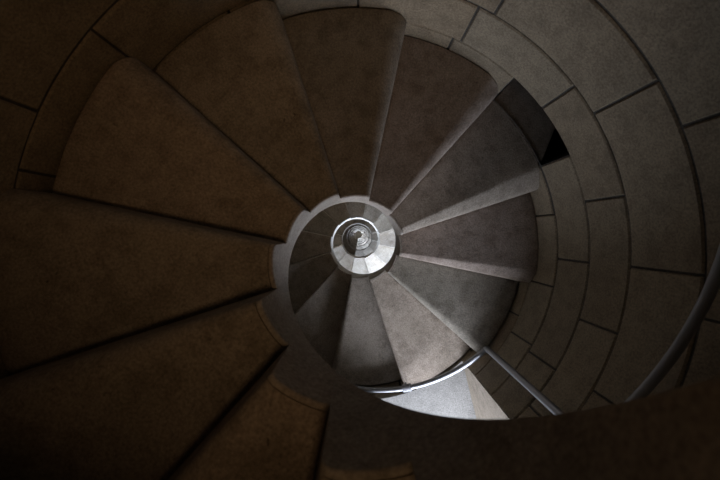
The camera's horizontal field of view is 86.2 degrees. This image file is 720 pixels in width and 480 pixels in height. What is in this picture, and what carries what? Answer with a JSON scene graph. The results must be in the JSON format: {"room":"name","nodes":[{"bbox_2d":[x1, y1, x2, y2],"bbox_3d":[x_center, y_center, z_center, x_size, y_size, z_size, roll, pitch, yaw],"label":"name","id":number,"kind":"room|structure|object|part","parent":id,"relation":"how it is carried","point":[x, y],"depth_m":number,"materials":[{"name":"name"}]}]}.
{"room":"spiral staircase","nodes":[
{"label":"spiral staircase","id":0,"kind":"room"},
{"bbox_2d":[355,231,361,237],"bbox_3d":[-0.102,-0.387,27.269,2.580,0.100,2.580,0,91,0],"label":"floor","id":1,"kind":"structure","parent":0,"point":[358,234],"depth_m":27.22,"materials":[{"name":"stone"}]},
{"bbox_2d":[0,0,719,418],"bbox_3d":[-0.050,-0.141,13.134,2.212,28.709,2.212,13,91,0],"label":"wall","id":2,"kind":"structure","parent":0,"point":[680,39],"depth_m":1.40,"materials":[{"name":"stone"}]},
{"bbox_2d":[0,188,294,374],"bbox_3d":[-0.712,0.006,1.317,0.872,0.385,0.544,-18,91,0],"label":"stair step","id":3,"kind":"structure","parent":2,"relation":"attached to","point":[77,276],"depth_m":1.13,"materials":[{"name":"stone"}]},
{"bbox_2d":[0,282,299,479],"bbox_3d":[-0.645,0.369,1.127,0.544,0.384,0.872,42,91,-1],"label":"stair step","id":4,"kind":"structure","parent":2,"relation":"attached to","point":[135,407],"depth_m":0.94,"materials":[{"name":"stone"}]},
{"bbox_2d":[53,57,314,242],"bbox_3d":[-0.585,-0.337,1.510,0.862,0.384,0.535,12,91,0],"label":"stair step","id":5,"kind":"structure","parent":2,"relation":"attached to","point":[136,144],"depth_m":1.32,"materials":[{"name":"stone"}]},
{"bbox_2d":[155,0,341,214],"bbox_3d":[-0.310,-0.576,1.704,0.862,0.384,0.536,42,91,-1],"label":"stair step","id":6,"kind":"structure","parent":2,"relation":"attached to","point":[241,72],"depth_m":1.52,"materials":[{"name":"stone"}]},
{"bbox_2d":[168,328,335,479],"bbox_3d":[-0.406,0.652,0.935,0.541,0.383,0.872,12,91,0],"label":"stair step","id":7,"kind":"structure","parent":2,"relation":"attached to","point":[276,430],"depth_m":0.74,"materials":[{"name":"stone"}]},
{"bbox_2d":[289,230,333,264],"bbox_3d":[-0.714,-0.033,3.689,0.862,0.384,0.537,-18,91,0],"label":"stair step","id":8,"kind":"structure","parent":2,"relation":"attached to","point":[308,245],"depth_m":3.50,"materials":[{"name":"stone"}]},
{"bbox_2d":[288,250,339,313],"bbox_3d":[-0.647,0.327,3.498,0.537,0.384,0.862,42,91,-1],"label":"stair step","id":9,"kind":"structure","parent":2,"relation":"attached to","point":[305,277],"depth_m":3.31,"materials":[{"name":"stone"}]},
{"bbox_2d":[303,210,339,236],"bbox_3d":[-0.594,-0.377,3.882,0.862,0.384,0.535,12,91,0],"label":"stair step","id":10,"kind":"structure","parent":2,"relation":"attached to","point":[322,223],"depth_m":3.70,"materials":[{"name":"stone"}]},
{"bbox_2d":[295,264,351,367],"bbox_3d":[-0.412,0.606,3.306,0.539,0.384,0.862,12,91,0],"label":"stair step","id":11,"kind":"structure","parent":2,"relation":"attached to","point":[319,318],"depth_m":3.12,"materials":[{"name":"stone"}]},
{"bbox_2d":[324,202,350,225],"bbox_3d":[-0.319,-0.617,4.076,0.862,0.384,0.536,42,91,-1],"label":"stair step","id":12,"kind":"structure","parent":2,"relation":"attached to","point":[339,212],"depth_m":3.90,"materials":[{"name":"stone"}]},
{"bbox_2d":[333,234,342,246],"bbox_3d":[-0.723,-0.075,6.061,0.862,0.384,0.539,-18,91,0],"label":"stair step","id":13,"kind":"structure","parent":2,"relation":"attached to","point":[338,239],"depth_m":5.88,"materials":[{"name":"stone"}]},
{"bbox_2d":[333,244,346,260],"bbox_3d":[-0.655,0.286,5.870,0.535,0.384,0.862,42,91,-1],"label":"stair step","id":14,"kind":"structure","parent":2,"relation":"attached to","point":[340,251],"depth_m":5.68,"materials":[{"name":"stone"}]},
{"bbox_2d":[335,224,346,234],"bbox_3d":[-0.602,-0.419,6.253,0.862,0.384,0.537,12,91,0],"label":"stair step","id":15,"kind":"structure","parent":2,"relation":"attached to","point":[341,230],"depth_m":6.07,"materials":[{"name":"stone"}]},
{"bbox_2d":[283,8,405,203],"bbox_3d":[0.048,-0.652,1.902,0.544,0.385,0.872,-18,91,0],"label":"stair step","id":16,"kind":"structure","parent":2,"relation":"attached to","point":[347,59],"depth_m":1.71,"materials":[{"name":"stone"}]},
{"bbox_2d":[343,234,347,241],"bbox_3d":[-0.732,-0.115,8.432,0.862,0.385,0.537,-18,91,0],"label":"stair step","id":17,"kind":"structure","parent":2,"relation":"attached to","point":[344,235],"depth_m":8.25,"materials":[{"name":"stone"}]},
{"bbox_2d":[338,251,354,271],"bbox_3d":[-0.420,0.565,5.677,0.537,0.385,0.862,12,91,0],"label":"stair step","id":18,"kind":"structure","parent":2,"relation":"attached to","point":[347,261],"depth_m":5.49,"materials":[{"name":"stone"}]},
{"bbox_2d":[343,241,349,249],"bbox_3d":[-0.664,0.245,8.242,0.536,0.384,0.862,42,91,-1],"label":"stair step","id":19,"kind":"structure","parent":2,"relation":"attached to","point":[346,244],"depth_m":8.05,"materials":[{"name":"stone"}]},
{"bbox_2d":[343,220,353,227],"bbox_3d":[-0.327,-0.658,6.448,0.862,0.384,0.537,42,91,-1],"label":"stair step","id":20,"kind":"structure","parent":2,"relation":"attached to","point":[349,223],"depth_m":6.27,"materials":[{"name":"stone"}]},
{"bbox_2d":[347,246,355,255],"bbox_3d":[-0.428,0.524,8.050,0.535,0.384,0.862,12,91,0],"label":"stair step","id":21,"kind":"structure","parent":2,"relation":"attached to","point":[350,250],"depth_m":7.86,"materials":[{"name":"stone"}]},
{"bbox_2d":[346,202,365,219],"bbox_3d":[0.038,-0.687,4.274,0.537,0.385,0.862,-18,91,0],"label":"stair step","id":22,"kind":"structure","parent":2,"relation":"attached to","point":[356,210],"depth_m":4.09,"materials":[{"name":"stone"}]},
{"bbox_2d":[352,219,361,223],"bbox_3d":[0.028,-0.727,6.646,0.535,0.384,0.862,-18,91,0],"label":"stair step","id":23,"kind":"structure","parent":2,"relation":"attached to","point":[355,221],"depth_m":6.46,"materials":[{"name":"stone"}]},
{"bbox_2d":[355,249,363,256],"bbox_3d":[-0.086,0.649,7.855,0.537,0.384,0.862,-18,91,0],"label":"stair step","id":24,"kind":"structure","parent":2,"relation":"attached to","point":[359,253],"depth_m":7.66,"materials":[{"name":"stone"}]},
{"bbox_2d":[0,0,719,417],"bbox_3d":[-0.050,-0.141,13.134,2.198,28.718,2.198,-37,91,0],"label":"trim","id":25,"kind":"structure","parent":2,"relation":"attached to","point":[116,1],"depth_m":1.30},
{"bbox_2d":[352,256,368,273],"bbox_3d":[-0.077,0.690,5.484,0.536,0.384,0.862,-18,91,0],"label":"stair step","id":26,"kind":"structure","parent":2,"relation":"attached to","point":[359,265],"depth_m":5.29,"materials":[{"name":"stone"}]},
{"bbox_2d":[315,372,415,479],"bbox_3d":[-0.061,0.778,0.740,0.541,0.384,0.872,-18,91,0],"label":"stair step","id":27,"kind":"structure","parent":2,"relation":"attached to","point":[364,438],"depth_m":0.62,"materials":[{"name":"stone"}]},
{"bbox_2d":[362,220,370,227],"bbox_3d":[0.369,-0.610,6.847,0.536,0.384,0.862,12,91,0],"label":"stair step","id":28,"kind":"structure","parent":2,"relation":"attached to","point":[365,223],"depth_m":6.66,"materials":[{"name":"stone"}]},
{"bbox_2d":[332,272,401,385],"bbox_3d":[-0.068,0.731,3.112,0.535,0.384,0.862,-18,91,0],"label":"stair step","id":29,"kind":"structure","parent":2,"relation":"attached to","point":[364,355],"depth_m":2.93,"materials":[{"name":"stone"}]},
{"bbox_2d":[362,246,371,255],"bbox_3d":[0.271,0.586,7.658,0.862,0.384,0.537,42,91,-1],"label":"stair step","id":30,"kind":"structure","parent":2,"relation":"attached to","point":[367,250],"depth_m":7.46,"materials":[{"name":"stone"}]},
{"bbox_2d":[368,224,375,233],"bbox_3d":[0.605,-0.338,7.049,0.537,0.385,0.862,42,91,-1],"label":"stair step","id":31,"kind":"structure","parent":2,"relation":"attached to","point":[371,228],"depth_m":6.86,"materials":[{"name":"stone"}]},
{"bbox_2d":[368,241,376,250],"bbox_3d":[0.548,0.355,7.457,0.862,0.384,0.539,12,91,0],"label":"stair step","id":32,"kind":"structure","parent":2,"relation":"attached to","point":[372,245],"depth_m":7.26,"materials":[{"name":"stone"}]},
{"bbox_2d":[363,204,382,224],"bbox_3d":[0.378,-0.569,4.474,0.536,0.385,0.862,12,91,0],"label":"stair step","id":33,"kind":"structure","parent":2,"relation":"attached to","point":[372,214],"depth_m":4.29,"materials":[{"name":"stone"}]},
{"bbox_2d":[371,232,377,241],"bbox_3d":[0.670,0.015,7.254,0.862,0.384,0.535,-18,91,0],"label":"stair step","id":34,"kind":"structure","parent":2,"relation":"attached to","point":[374,235],"depth_m":7.06,"materials":[{"name":"stone"}]},
{"bbox_2d":[364,252,385,272],"bbox_3d":[0.281,0.626,5.286,0.862,0.384,0.535,42,91,-1],"label":"stair step","id":35,"kind":"structure","parent":2,"relation":"attached to","point":[373,263],"depth_m":5.09,"materials":[{"name":"stone"}]},
{"bbox_2d":[373,214,392,233],"bbox_3d":[0.613,-0.297,4.678,0.536,0.385,0.862,42,91,-1],"label":"stair step","id":36,"kind":"structure","parent":2,"relation":"attached to","point":[382,225],"depth_m":4.49,"materials":[{"name":"stone"}]},
{"bbox_2d":[372,244,394,263],"bbox_3d":[0.556,0.396,5.085,0.862,0.385,0.539,12,91,0],"label":"stair step","id":37,"kind":"structure","parent":2,"relation":"attached to","point":[384,253],"depth_m":4.89,"materials":[{"name":"stone"}]},
{"bbox_2d":[377,229,394,247],"bbox_3d":[0.679,0.057,4.882,0.862,0.384,0.538,-18,91,0],"label":"stair step","id":38,"kind":"structure","parent":2,"relation":"attached to","point":[387,238],"depth_m":4.69,"materials":[{"name":"stone"}]},
{"bbox_2d":[368,267,470,383],"bbox_3d":[0.289,0.668,2.914,0.862,0.385,0.537,42,91,-1],"label":"stair step","id":39,"kind":"structure","parent":2,"relation":"attached to","point":[423,346],"depth_m":2.73,"materials":[{"name":"stone"}]},
{"bbox_2d":[368,36,497,215],"bbox_3d":[0.392,-0.532,2.127,0.544,0.430,0.872,12,91,0],"label":"stair step","id":40,"kind":"structure","parent":2,"relation":"attached to","point":[438,93],"depth_m":1.91,"materials":[{"name":"stone"}]},
{"bbox_2d":[383,253,518,352],"bbox_3d":[0.565,0.436,2.714,0.862,0.384,0.537,12,91,0],"label":"stair step","id":41,"kind":"structure","parent":2,"relation":"attached to","point":[474,305],"depth_m":2.52,"materials":[{"name":"stone"}]},
{"bbox_2d":[386,102,538,234],"bbox_3d":[0.628,-0.257,2.307,0.544,0.384,0.872,42,91,-1],"label":"stair step","id":42,"kind":"structure","parent":2,"relation":"attached to","point":[490,163],"depth_m":2.12,"materials":[{"name":"stone"}]},
{"bbox_2d":[393,192,537,282],"bbox_3d":[0.693,0.100,2.511,0.872,0.384,0.544,-18,91,0],"label":"stair step","id":43,"kind":"structure","parent":2,"relation":"attached to","point":[500,239],"depth_m":2.32,"materials":[{"name":"stone"}]},
{"bbox_2d":[399,406,536,479],"bbox_3d":[0.299,0.715,0.543,0.872,0.383,0.542,42,91,-1],"label":"stair step","id":44,"kind":"structure","parent":2,"relation":"attached to","point":[440,447],"depth_m":0.52,"materials":[{"name":"stone"}]},
{"bbox_2d":[492,78,554,162],"bbox_3d":[0.970,-0.722,2.200,0.412,0.184,0.438,-44,91,1],"label":"trim","id":45,"kind":"structure","parent":2,"relation":"attached to","point":[515,100],"depth_m":2.11,"materials":[{"name":"stone"}]},
{"bbox_2d":[493,98,569,165],"bbox_3d":[1.028,-0.715,2.275,0.423,0.933,0.611,-36,91,0],"label":"window","id":46,"kind":"structure","parent":2,"relation":"attached to","point":[556,149],"depth_m":2.58,"materials":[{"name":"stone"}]},
{"bbox_2d":[357,244,719,418],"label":"handrail","id":47,"kind":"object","parent":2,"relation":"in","point":[460,395],"depth_m":2.42,"materials":[{"name":"metal"}]},
{"bbox_3d":[-0.205,0.731,2.852,1.913,0.909,0.644,15,91,0],"label":"rail","id":48,"kind":"part","parent":47,"relation":"part of","materials":[{"name":"silver metal"}]},
{"bbox_3d":[0.168,0.255,1.969,2.126,2.661,1.546,-37,91,0],"label":"handrail","id":49,"kind":"part","parent":47,"relation":"part of","materials":[{"name":"silver metal"}]},
{"bbox_3d":[0.804,-0.140,0.987,0.411,0.706,1.625,-14,91,0],"label":"rail","id":50,"kind":"part","parent":47,"relation":"part of","materials":[{"name":"silver metal"}]},
{"bbox_2d":[493,397,719,479],"bbox_3d":[0.579,0.481,0.342,0.872,0.384,0.542,12,91,0],"label":"stair step","id":51,"kind":"structure","parent":2,"relation":"attached to","point":[640,438],"depth_m":0.34,"materials":[{"name":"stone"}]},
{"bbox_2d":[647,377,719,438],"bbox_3d":[0.696,0.139,0.139,0.862,0.384,0.538,-18,91,0],"label":"stair step","id":52,"kind":"structure","parent":2,"relation":"attached to","point":[698,404],"depth_m":0.28,"materials":[{"name":"stone"}]}
]}

